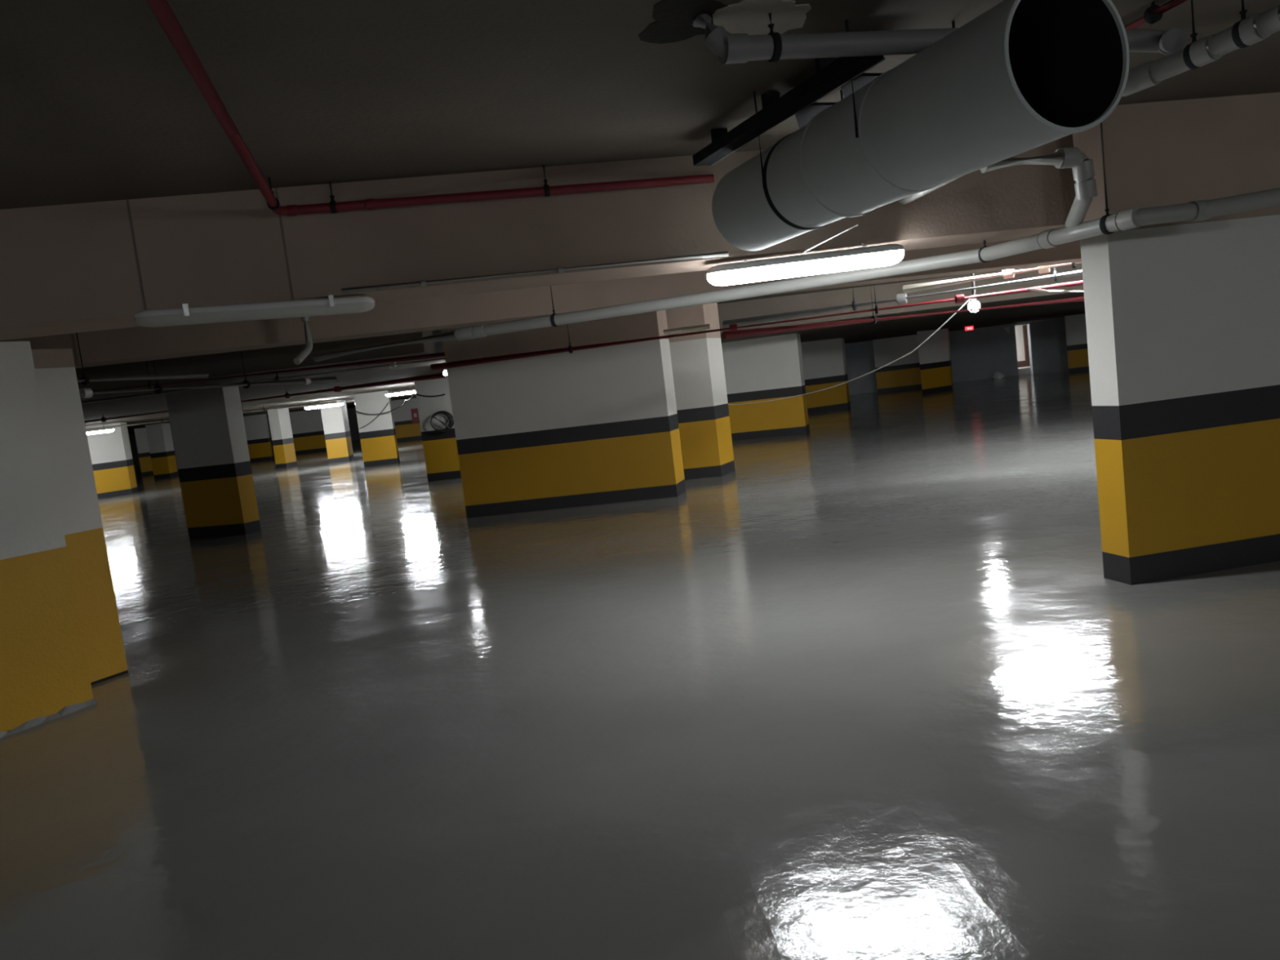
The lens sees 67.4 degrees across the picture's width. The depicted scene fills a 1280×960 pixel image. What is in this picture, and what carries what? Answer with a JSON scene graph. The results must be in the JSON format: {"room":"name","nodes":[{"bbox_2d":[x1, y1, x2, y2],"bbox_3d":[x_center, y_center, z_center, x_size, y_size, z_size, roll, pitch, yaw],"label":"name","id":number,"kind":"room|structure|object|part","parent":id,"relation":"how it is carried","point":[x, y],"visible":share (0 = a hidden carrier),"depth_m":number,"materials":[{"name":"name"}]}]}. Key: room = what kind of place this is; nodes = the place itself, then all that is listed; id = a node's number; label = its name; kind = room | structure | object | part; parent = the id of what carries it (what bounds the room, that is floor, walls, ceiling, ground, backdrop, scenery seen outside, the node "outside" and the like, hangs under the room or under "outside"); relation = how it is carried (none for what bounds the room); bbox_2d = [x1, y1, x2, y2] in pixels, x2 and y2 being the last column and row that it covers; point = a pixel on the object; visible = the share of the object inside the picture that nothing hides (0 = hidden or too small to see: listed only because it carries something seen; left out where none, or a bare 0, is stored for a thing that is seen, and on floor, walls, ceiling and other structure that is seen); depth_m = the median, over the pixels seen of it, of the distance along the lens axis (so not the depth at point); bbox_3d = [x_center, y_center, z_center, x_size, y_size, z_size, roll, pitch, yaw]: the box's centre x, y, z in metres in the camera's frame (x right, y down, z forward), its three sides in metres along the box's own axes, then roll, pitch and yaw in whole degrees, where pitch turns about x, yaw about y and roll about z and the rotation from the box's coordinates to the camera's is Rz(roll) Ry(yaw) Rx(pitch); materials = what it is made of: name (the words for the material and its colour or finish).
{"room":"parking garage","nodes":[
{"label":"parking garage","id":0,"kind":"room"},
{"bbox_2d":[128,407,359,466],"bbox_3d":[-5.710,-5.724,65.844,62.000,2.740,0.300,-7,6,0],"label":"wall","id":1,"kind":"structure","parent":0,"point":[352,415],"depth_m":65.73,"materials":[{"name":"paint"}]},
{"bbox_2d":[75,263,1084,434],"bbox_3d":[-5.529,-4.188,38.816,62.000,0.519,53.800,-7,6,0],"label":"ceiling","id":2,"kind":"structure","parent":0,"point":[276,358],"depth_m":16.82,"materials":[{"name":"concrete"}]},
{"bbox_2d":[85,422,114,435],"bbox_3d":[-15.339,-1.419,26.767,1.250,0.301,0.156,-7,6,-6],"label":"lamp","id":3,"kind":"object","parent":2,"relation":"attached to","point":[108,429],"visible":0.5,"depth_m":26.75,"materials":[{"name":"white plastic"}]},
{"bbox_2d":[86,429,114,435],"bbox_3d":[-15.326,-1.307,26.778,1.250,0.075,0.144,-7,6,-6],"label":"diffuser","id":4,"kind":"object","parent":3,"relation":"attached to","point":[95,431],"depth_m":26.74,"materials":[{"name":"white plastic"}]},
{"bbox_2d":[85,400,336,430],"bbox_3d":[-12.806,-1.984,28.836,7.093,0.179,0.084,-9,6,-22],"label":"conduit pipe","id":5,"kind":"object","parent":2,"relation":"attached to","point":[333,402],"visible":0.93,"depth_m":29.14,"materials":[{"name":"beige plastic"}]},
{"bbox_2d":[84,373,446,422],"bbox_3d":[-9.191,-1.505,19.686,11.739,0.176,0.117,-5,6,18],"label":"pipe","id":6,"kind":"object","parent":2,"relation":"attached to","point":[336,388],"visible":0.78,"depth_m":18.50,"materials":[{"name":"red metal"}]},
{"bbox_2d":[304,400,343,409],"bbox_3d":[-10.285,-2.482,31.217,1.250,0.251,0.156,-7,6,-2],"label":"lamp","id":7,"kind":"object","parent":2,"relation":"attached to","point":[340,403],"visible":0.88,"depth_m":31.16,"materials":[{"name":"white plastic"}]},
{"bbox_2d":[304,403,343,409],"bbox_3d":[-10.275,-2.395,31.226,1.250,0.075,0.144,-7,6,-2],"label":"diffuser","id":8,"kind":"object","parent":7,"relation":"attached to","point":[314,406],"depth_m":31.16,"materials":[{"name":"white plastic"}]},
{"bbox_2d":[80,324,710,404],"bbox_3d":[-4.400,-1.696,12.909,10.649,0.628,0.082,-6,6,4],"label":"ceiling beam","id":9,"kind":"structure","parent":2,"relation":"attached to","point":[392,365],"depth_m":12.89,"materials":[{"name":"beige concrete"}]},
{"bbox_2d":[385,384,415,396],"bbox_3d":[-6.358,-2.385,25.567,0.900,0.251,0.156,-6,6,11],"label":"lamp","id":10,"kind":"object","parent":2,"relation":"attached to","point":[409,391],"visible":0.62,"depth_m":25.51,"materials":[{"name":"white plastic"}]},
{"bbox_2d":[385,391,415,396],"bbox_3d":[-6.348,-2.298,25.575,0.900,0.075,0.144,-6,6,11],"label":"diffuser","id":11,"kind":"object","parent":10,"relation":"attached to","point":[396,393],"depth_m":25.53,"materials":[{"name":"white plastic"}]},
{"bbox_2d":[443,368,447,375],"bbox_3d":[-3.140,-1.785,15.461,0.080,0.210,0.080,-7,6,0],"label":"lamp","id":12,"kind":"object","parent":2,"relation":"hanging from","point":[445,373],"visible":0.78,"depth_m":15.44,"materials":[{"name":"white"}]},
{"bbox_2d":[964,325,973,330],"bbox_3d":[11.953,-5.514,34.855,0.280,0.160,0.087,-7,6,0],"label":"led sign","id":13,"kind":"object","parent":2,"relation":"hanging from","point":[966,328],"visible":1,"depth_m":34.82,"materials":[{"name":"red plastic"}]},
{"bbox_2d":[0,368,1279,959],"bbox_3d":[-5.100,-0.557,28.524,62.000,0.300,75.000,-7,6,0],"label":"floor","id":14,"kind":"structure","parent":0,"point":[874,685],"depth_m":4.23,"materials":[{"name":"grey concrete"}]},
{"bbox_2d":[0,341,128,738],"bbox_3d":[-4.347,0.383,5.615,1.768,2.157,1.971,-4,6,27],"label":"pillar","id":15,"kind":"structure","parent":14,"relation":"on","point":[60,634],"depth_m":5.54,"materials":[{"name":"yellow paint"}]},
{"bbox_2d":[31,348,75,368],"bbox_3d":[-7.765,-0.487,8.024,9.000,0.116,0.522,-4,6,27],"label":"ceiling beam","id":16,"kind":"structure","parent":15,"relation":"on","point":[54,357],"depth_m":6.08,"materials":[{"name":"concrete"}]},
{"bbox_2d":[85,422,137,498],"bbox_3d":[-16.405,-0.582,29.375,0.730,2.218,1.974,-2,7,40],"label":"pillar","id":17,"kind":"structure","parent":14,"relation":"on","point":[111,456],"depth_m":29.23,"materials":[{"name":"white paint"}]},
{"bbox_2d":[133,427,153,475],"bbox_3d":[-23.727,-1.367,46.009,0.476,2.218,2.427,-9,6,-24],"label":"pillar","id":18,"kind":"structure","parent":14,"relation":"on","point":[141,438],"depth_m":45.09,"materials":[{"name":"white paint"}]},
{"bbox_2d":[145,422,177,479],"bbox_3d":[-19.811,-1.214,39.803,0.656,2.218,1.566,-8,6,-13],"label":"pillar","id":19,"kind":"structure","parent":14,"relation":"on","point":[159,436],"depth_m":39.19,"materials":[{"name":"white paint"}]},
{"bbox_2d":[165,383,261,538],"bbox_3d":[-6.366,-0.274,14.325,1.075,2.218,0.288,-5,6,18],"label":"pillar","id":20,"kind":"structure","parent":14,"relation":"on","point":[207,425],"depth_m":14.19,"materials":[{"name":"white paint"}]},
{"bbox_2d":[243,413,273,462],"bbox_3d":[-18.661,-2.020,46.563,1.722,2.218,0.496,-5,6,14],"label":"pillar","id":21,"kind":"structure","parent":14,"relation":"on","point":[256,426],"depth_m":46.26,"materials":[{"name":"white paint"}]},
{"bbox_2d":[267,407,297,468],"bbox_3d":[-13.287,-1.574,35.669,0.448,2.218,0.906,-6,6,7],"label":"pillar","id":22,"kind":"structure","parent":14,"relation":"on","point":[279,420],"depth_m":35.34,"materials":[{"name":"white paint"}]},
{"bbox_2d":[288,408,326,453],"bbox_3d":[-17.886,-2.619,51.685,1.995,2.218,3.452,-8,6,-16],"label":"pillar","id":23,"kind":"structure","parent":14,"relation":"on","point":[307,426],"depth_m":50.37,"materials":[{"name":"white paint"}]},
{"bbox_2d":[320,400,354,463],"bbox_3d":[-11.188,-1.803,35.484,0.720,2.218,1.841,-8,6,-11],"label":"pillar","id":24,"kind":"structure","parent":14,"relation":"on","point":[335,419],"depth_m":34.64,"materials":[{"name":"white paint"}]},
{"bbox_2d":[353,390,399,466],"bbox_3d":[-8.083,-1.579,29.529,1.237,2.218,1.038,-7,6,0],"label":"pillar","id":25,"kind":"structure","parent":14,"relation":"on","point":[379,443],"depth_m":29.07,"materials":[{"name":"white paint"}]},
{"bbox_2d":[359,402,388,429],"bbox_3d":[-8.032,-1.947,29.006,1.031,0.703,0.028,-6,6,5],"label":"cable","id":26,"kind":"object","parent":25,"relation":"attached to","point":[388,402],"visible":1,"depth_m":29.00,"materials":[{"name":"black rubber"}]},
{"bbox_2d":[351,392,444,414],"bbox_3d":[-5.943,-1.899,24.188,1.307,0.343,10.845,-9,6,-23],"label":"cable","id":27,"kind":"object","parent":25,"relation":"attached to","point":[413,393],"visible":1,"depth_m":22.68,"materials":[{"name":"black rubber"}]},
{"bbox_2d":[391,397,422,441],"bbox_3d":[-12.953,-3.336,53.040,2.380,2.218,2.165,-7,6,0],"label":"pillar","id":28,"kind":"structure","parent":14,"relation":"on","point":[405,428],"depth_m":51.99,"materials":[{"name":"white paint"}]},
{"bbox_2d":[410,408,419,422],"bbox_3d":[-12.144,-3.478,51.850,0.340,0.760,0.198,-7,6,0],"label":"box","id":29,"kind":"object","parent":28,"relation":"attached to","point":[415,415],"visible":0.97,"depth_m":51.77,"materials":[{"name":"red metal"}]},
{"bbox_2d":[413,375,461,481],"bbox_3d":[-4.174,-1.149,20.544,1.034,2.218,1.026,-7,6,0],"label":"pillar","id":30,"kind":"structure","parent":14,"relation":"on","point":[440,448],"depth_m":20.14,"materials":[{"name":"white paint"}]},
{"bbox_2d":[430,410,453,431],"bbox_3d":[-4.123,-1.220,20.014,0.495,0.447,0.061,-7,6,0],"label":"cable coil","id":31,"kind":"object","parent":30,"relation":"hanging from","point":[449,427],"visible":0.98,"depth_m":20.01,"materials":[{"name":"black rubber"}]},
{"bbox_2d":[446,338,685,518],"bbox_3d":[-0.971,-0.688,12.888,2.925,2.060,0.580,-6,6,8],"label":"pillar","id":32,"kind":"structure","parent":14,"relation":"on","point":[595,426],"depth_m":12.61,"materials":[{"name":"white paint"}]},
{"bbox_2d":[669,337,735,479],"bbox_3d":[0.805,-1.080,14.680,1.051,2.070,0.632,-6,6,9],"label":"pillar","id":33,"kind":"structure","parent":14,"relation":"on","point":[697,365],"depth_m":14.38,"materials":[{"name":"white paint"}]},
{"bbox_2d":[721,333,809,440],"bbox_3d":[2.532,-2.088,22.037,2.503,2.218,0.950,-5,6,19],"label":"pillar","id":34,"kind":"structure","parent":14,"relation":"on","point":[763,369],"depth_m":21.46,"materials":[{"name":"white paint"}]},
{"bbox_2d":[800,337,850,413],"bbox_3d":[5.858,-3.349,30.786,2.689,2.218,1.170,-9,6,-22],"label":"pillar","id":35,"kind":"structure","parent":14,"relation":"on","point":[824,362],"depth_m":30.14,"materials":[{"name":"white paint"}]},
{"bbox_2d":[872,334,921,392],"bbox_3d":[10.926,-4.897,40.371,2.160,2.218,0.900,-6,6,7],"label":"pillar","id":36,"kind":"structure","parent":14,"relation":"on","point":[904,373],"depth_m":39.94,"materials":[{"name":"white paint"}]},
{"bbox_2d":[916,328,953,394],"bbox_3d":[10.801,-4.354,35.047,2.761,2.218,0.748,-11,7,-34],"label":"pillar","id":37,"kind":"structure","parent":14,"relation":"on","point":[935,354],"depth_m":34.45,"materials":[{"name":"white paint"}]},
{"bbox_2d":[992,372,1004,379],"bbox_3d":[14.930,-4.366,40.049,0.468,0.297,0.474,-7,6,0],"label":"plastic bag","id":38,"kind":"object","parent":14,"relation":"on","point":[997,375],"visible":0.98,"depth_m":39.88,"materials":[{"name":"white plastic"}]},
{"bbox_2d":[1064,313,1088,373],"bbox_3d":[17.523,-5.445,38.045,1.009,2.218,1.491,-4,6,29],"label":"pillar","id":39,"kind":"structure","parent":14,"relation":"on","point":[1075,325],"depth_m":37.57,"materials":[{"name":"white paint"}]},
{"bbox_2d":[1080,214,1279,585],"bbox_3d":[3.724,-0.534,5.811,2.007,2.048,0.240,-8,6,-9],"label":"pillar","id":40,"kind":"structure","parent":14,"relation":"on","point":[1183,321],"depth_m":5.62,"materials":[{"name":"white paint"}]},
{"bbox_2d":[0,0,1279,303],"bbox_3d":[-5.452,-3.535,28.230,62.000,0.255,75.001,-7,6,0],"label":"ceiling","id":41,"kind":"structure","parent":0,"point":[98,103],"depth_m":3.74,"materials":[{"name":"concrete"}]},
{"bbox_2d":[75,333,208,385],"bbox_3d":[-5.038,-1.106,7.969,0.080,0.677,3.309,-4,6,27],"label":"drain pipe","id":42,"kind":"object","parent":41,"relation":"attached to","point":[85,380],"visible":0.89,"depth_m":8.87,"materials":[{"name":"white plastic"}]},
{"bbox_3d":[-4.868,-1.197,8.318,0.022,0.605,0.026,-7,6,0],"label":"hanger rod","id":43,"kind":"part","parent":42,"relation":"part of","materials":[{"name":"metal"}]},
{"bbox_2d":[79,351,337,398],"bbox_3d":[-5.155,-1.280,10.166,0.098,0.736,5.902,-5,6,20],"label":"drain pipe","id":44,"kind":"object","parent":41,"relation":"attached to","point":[87,393],"visible":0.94,"depth_m":11.18,"materials":[{"name":"white plastic"}]},
{"bbox_3d":[-5.161,-1.325,10.162,0.022,0.646,0.026,-7,6,0],"label":"hanger rod","id":45,"kind":"part","parent":44,"relation":"part of","materials":[{"name":"metal"}]},
{"bbox_3d":[-4.722,-1.496,11.372,0.022,0.646,0.026,-7,6,0],"label":"hanger rod","id":46,"kind":"part","parent":44,"relation":"part of","materials":[{"name":"metal"}]},
{"bbox_2d":[95,351,444,391],"bbox_3d":[-5.599,-1.350,10.883,6.631,0.634,0.074,-8,6,-13],"label":"pipe","id":47,"kind":"object","parent":41,"relation":"attached to","point":[150,385],"visible":0.84,"depth_m":11.35,"materials":[{"name":"red metal"}]},
{"bbox_2d":[293,316,312,364],"bbox_3d":[-2.908,-1.352,8.185,0.069,0.735,0.259,-5,6,19],"label":"drain pipe","id":48,"kind":"object","parent":41,"relation":"attached to","point":[307,350],"visible":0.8,"depth_m":8.25,"materials":[{"name":"grey plastic"}]},
{"bbox_2d":[145,0,714,215],"bbox_3d":[-1.206,-1.450,4.276,1.860,0.167,3.515,-4,6,28],"label":"pipe","id":49,"kind":"object","parent":41,"relation":"attached to","point":[162,11],"visible":1,"depth_m":5.00,"materials":[{"name":"red metal"}]},
{"bbox_3d":[-1.843,-1.457,4.792,0.022,0.105,0.026,-7,6,0],"label":"hanger rod","id":50,"kind":"part","parent":49,"relation":"part of","materials":[{"name":"metal"}]},
{"bbox_3d":[-1.615,-1.506,5.025,0.022,0.107,0.026,-7,6,0],"label":"hanger rod","id":51,"kind":"part","parent":49,"relation":"part of","materials":[{"name":"metal"}]},
{"bbox_3d":[-0.516,-1.651,5.210,0.022,0.114,0.026,-7,6,0],"label":"hanger rod","id":52,"kind":"part","parent":49,"relation":"part of","materials":[{"name":"metal"}]},
{"bbox_2d":[0,133,1075,340],"bbox_3d":[-4.103,-0.968,4.951,16.380,0.580,0.554,-8,6,-9],"label":"ceiling beam","id":53,"kind":"structure","parent":41,"relation":"attached to","point":[67,268],"depth_m":5.18,"materials":[{"name":"concrete"}]},
{"bbox_2d":[133,294,374,327],"bbox_3d":[-1.966,-0.879,4.973,1.171,0.098,0.120,-10,6,-26],"label":"lamp","id":54,"kind":"object","parent":53,"relation":"attached to","point":[328,305],"visible":1,"depth_m":4.92,"materials":[{"name":"white plastic"}]},
{"bbox_2d":[341,251,728,293],"bbox_3d":[-0.542,-1.145,5.274,2.130,0.032,0.033,-8,6,-9],"label":"conduit pipe","id":55,"kind":"object","parent":53,"relation":"attached to","point":[560,269],"visible":1,"depth_m":5.26,"materials":[{"name":"grey plastic"}]},
{"bbox_2d":[706,243,904,285],"bbox_3d":[0.958,-1.260,5.585,1.140,0.143,0.156,-6,6,2],"label":"lamp","id":56,"kind":"object","parent":53,"relation":"attached to","point":[864,256],"visible":1,"depth_m":5.52,"materials":[{"name":"white plastic"}]},
{"bbox_2d":[801,223,857,253],"bbox_3d":[1.011,-1.292,5.161,0.008,0.033,0.717,-8,6,-12],"label":"cable","id":57,"kind":"object","parent":56,"relation":"attached to","point":[849,228],"visible":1,"depth_m":5.14,"materials":[{"name":"white plastic"}]},
{"bbox_2d":[0,240,1081,368],"bbox_3d":[-2.857,-1.550,8.882,24.002,0.490,0.450,-8,6,-9],"label":"ceiling beam","id":58,"kind":"structure","parent":41,"relation":"attached to","point":[137,344],"depth_m":8.83,"materials":[{"name":"concrete"}]},
{"bbox_2d":[440,310,668,362],"bbox_3d":[-1.131,-2.043,12.754,2.925,0.678,0.580,-6,6,8],"label":"ceiling beam","id":59,"kind":"structure","parent":41,"relation":"attached to","point":[651,324],"depth_m":12.48,"materials":[{"name":"concrete"}]},
{"bbox_2d":[665,302,720,342],"bbox_3d":[0.645,-2.435,14.546,1.051,0.668,0.632,-6,6,9],"label":"ceiling beam","id":60,"kind":"structure","parent":41,"relation":"attached to","point":[707,313],"depth_m":14.25,"materials":[{"name":"concrete"}]},
{"bbox_2d":[430,280,1083,370],"bbox_3d":[1.790,-2.195,11.220,9.196,0.754,0.103,-6,6,12],"label":"pipe","id":61,"kind":"object","parent":41,"relation":"hanging from","point":[958,299],"visible":0.66,"depth_m":11.47,"materials":[{"name":"red metal"}]},
{"bbox_2d":[1026,288,1084,292],"bbox_3d":[4.298,-1.955,9.791,0.443,0.105,2.319,-4,6,28],"label":"cable","id":62,"kind":"object","parent":61,"relation":"hanging from","point":[1028,289],"visible":0.91,"depth_m":10.50,"materials":[{"name":"white plastic"}]},
{"bbox_2d":[692,55,884,165],"bbox_3d":[0.754,-1.718,4.428,0.438,0.124,1.584,-9,6,-20],"label":"cable tray","id":63,"kind":"object","parent":41,"relation":"attached to","point":[832,73],"visible":0.77,"depth_m":4.21,"materials":[{"name":"metal"}]},
{"bbox_3d":[0.866,-1.681,4.433,0.276,0.012,0.629,-5,6,14],"label":"bracket plate","id":64,"kind":"part","parent":63,"relation":"part of","materials":[{"name":"metal"}]},
{"bbox_3d":[0.964,-1.653,4.034,0.222,0.012,0.545,-5,6,17],"label":"bracket plate","id":65,"kind":"part","parent":63,"relation":"part of","materials":[{"name":"metal"}]},
{"bbox_2d":[312,122,1279,361],"bbox_3d":[0.405,-1.601,6.809,7.385,0.741,0.988,-3,7,34],"label":"drain pipe","id":66,"kind":"object","parent":41,"relation":"attached to","point":[1199,210],"visible":0.98,"depth_m":6.40,"materials":[{"name":"grey plastic"}]},
{"bbox_3d":[-0.710,-1.603,7.515,0.022,0.614,0.026,-7,6,0],"label":"hanger rod","id":67,"kind":"part","parent":66,"relation":"part of","materials":[{"name":"metal"}]},
{"bbox_2d":[979,146,1097,227],"bbox_3d":[2.131,-1.490,4.920,0.848,0.373,0.350,-11,7,-35],"label":"drain pipe","id":68,"kind":"object","parent":66,"relation":"on","point":[1083,171],"visible":0.96,"depth_m":4.81,"materials":[{"name":"grey plastic"}]},
{"bbox_3d":[2.426,-1.710,5.028,0.022,0.646,0.026,-7,6,0],"label":"hanger rod","id":69,"kind":"part","parent":66,"relation":"part of","materials":[{"name":"metal"}]},
{"bbox_2d":[728,273,975,404],"bbox_3d":[3.344,-2.345,16.519,0.352,1.857,6.337,-10,6,-29],"label":"cable","id":70,"kind":"object","parent":41,"relation":"hanging from","point":[973,273],"visible":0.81,"depth_m":15.74,"materials":[{"name":"white plastic"}]},
{"bbox_2d":[722,264,1082,328],"bbox_3d":[3.710,-2.514,11.535,5.809,0.633,0.129,-4,6,25],"label":"drain pipe","id":71,"kind":"object","parent":41,"relation":"attached to","point":[902,298],"visible":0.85,"depth_m":11.99,"materials":[{"name":"plastic"}]},
{"bbox_2d":[722,284,1084,339],"bbox_3d":[4.079,-2.518,12.190,6.836,0.840,0.106,-9,6,-21],"label":"pipe","id":72,"kind":"object","parent":41,"relation":"hanging from","point":[756,331],"visible":0.63,"depth_m":11.51,"materials":[{"name":"red metal"}]},
{"bbox_2d":[711,0,1129,251],"bbox_3d":[0.918,-1.429,3.932,0.480,0.636,2.245,-9,6,-18],"label":"ventilation duct","id":73,"kind":"object","parent":41,"relation":"hanging from","point":[1019,77],"visible":1,"depth_m":3.26,"materials":[{"name":"grey metal"}]},
{"bbox_3d":[0.537,-1.531,4.321,0.011,0.422,0.011,-4,6,22],"label":"hanger rod","id":74,"kind":"part","parent":73,"relation":"part of","materials":[{"name":"metal"}]},
{"bbox_3d":[0.955,-1.594,4.459,0.011,0.422,0.011,-9,6,-22],"label":"hanger rod","id":75,"kind":"part","parent":73,"relation":"part of","materials":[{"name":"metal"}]},
{"bbox_3d":[0.784,-1.484,3.555,0.011,0.422,0.011,-9,6,-22],"label":"hanger rod","id":76,"kind":"part","parent":73,"relation":"part of","materials":[{"name":"metal"}]},
{"bbox_3d":[1.225,-1.551,3.701,0.011,0.422,0.011,-9,6,-22],"label":"hanger rod","id":77,"kind":"part","parent":73,"relation":"part of","materials":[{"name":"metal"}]},
{"bbox_2d":[693,13,1187,63],"bbox_3d":[1.209,-1.620,3.473,2.042,0.275,0.339,-8,6,-14],"label":"drain pipe","id":78,"kind":"object","parent":41,"relation":"attached to","point":[730,48],"visible":0.66,"depth_m":3.40,"materials":[{"name":"plastic"}]},
{"bbox_3d":[0.460,-1.603,3.372,0.022,0.079,0.026,-7,6,0],"label":"hanger rod","id":79,"kind":"part","parent":78,"relation":"part of","materials":[{"name":"metal"}]},
{"bbox_2d":[968,273,980,312],"bbox_3d":[4.732,-2.776,13.673,0.170,0.773,0.170,-7,6,0],"label":"lamp","id":80,"kind":"object","parent":41,"relation":"hanging from","point":[974,304],"visible":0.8,"depth_m":13.65,"materials":[{"name":"white"}]},
{"bbox_3d":[4.767,-2.478,13.703,0.170,0.170,0.170,-7,6,0],"label":"bulb","id":81,"kind":"part","parent":80,"relation":"part of","materials":[{"name":"white glass"}]},
{"bbox_2d":[902,262,1081,293],"bbox_3d":[4.567,-2.566,10.546,3.433,0.536,0.117,-3,7,34],"label":"drain pipe","id":82,"kind":"object","parent":41,"relation":"attached to","point":[1008,273],"visible":0.39,"depth_m":11.04,"materials":[{"name":"beige plastic"}]},
{"bbox_2d":[897,0,1279,204],"bbox_3d":[1.776,-1.665,4.145,0.187,0.412,2.534,-8,6,-15],"label":"drain pipe","id":83,"kind":"object","parent":41,"relation":"attached to","point":[1252,29],"visible":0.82,"depth_m":3.41,"materials":[{"name":"grey plastic"}]},
{"bbox_3d":[1.983,-1.698,3.447,0.022,0.258,0.026,-7,6,0],"label":"hanger rod","id":84,"kind":"part","parent":83,"relation":"part of","materials":[{"name":"metal"}]},
{"bbox_3d":[2.054,-1.694,3.277,0.022,0.250,0.026,-7,6,0],"label":"hanger rod","id":85,"kind":"part","parent":83,"relation":"part of","materials":[{"name":"metal"}]},
{"bbox_2d":[1124,0,1186,29],"bbox_3d":[2.002,-1.831,3.745,0.064,0.092,1.068,-8,6,-11],"label":"pipe","id":86,"kind":"object","parent":41,"relation":"attached to","point":[1153,14],"visible":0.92,"depth_m":3.73,"materials":[{"name":"red metal"}]},
{"bbox_2d":[1072,92,1279,231],"bbox_3d":[6.503,-2.281,6.133,8.007,0.690,0.240,-8,6,-9],"label":"ceiling beam","id":87,"kind":"structure","parent":41,"relation":"attached to","point":[1160,153],"depth_m":5.49,"materials":[{"name":"concrete"}]},
{"bbox_2d":[844,317,1068,395],"bbox_3d":[16.871,-6.914,53.629,16.871,2.220,24.300,-7,6,0],"label":"wall","id":88,"kind":"structure","parent":0,"point":[977,353],"depth_m":41.53,"materials":[{"name":"grey paint"}]},
{"bbox_2d":[1002,326,1009,333],"bbox_3d":[15.818,-6.441,41.444,0.295,0.308,0.020,-7,6,0],"label":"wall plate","id":89,"kind":"object","parent":88,"relation":"attached to","point":[1007,329],"visible":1,"depth_m":41.43,"materials":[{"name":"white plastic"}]},
{"bbox_2d":[1014,324,1026,361],"bbox_3d":[17.095,-5.858,42.707,4.432,2.220,1.850,-7,6,0],"label":"wall","id":90,"kind":"structure","parent":0,"point":[1019,329],"depth_m":43.40,"materials":[{"name":"white paint"}]},
{"bbox_2d":[1017,360,1030,367],"bbox_3d":[17.168,-5.235,43.482,4.032,0.280,0.030,-7,6,0],"label":"baseboard","id":91,"kind":"structure","parent":90,"relation":"attached to","point":[1021,363],"depth_m":43.46,"materials":[{"name":"brown wood"}]},
{"bbox_2d":[1022,324,1029,362],"bbox_3d":[17.530,-6.164,43.342,0.340,1.660,0.127,-7,6,0],"label":"door","id":92,"kind":"structure","parent":90,"relation":"in","point":[1024,327],"depth_m":43.34,"materials":[{"name":"brown wood"}]},
{"bbox_2d":[1017,366,1031,374],"bbox_3d":[17.209,-4.885,42.713,4.032,0.270,1.630,-7,6,0],"label":"floor","id":93,"kind":"structure","parent":0,"point":[1026,370],"depth_m":41.90,"materials":[{"name":"grey concrete"}]}
]}

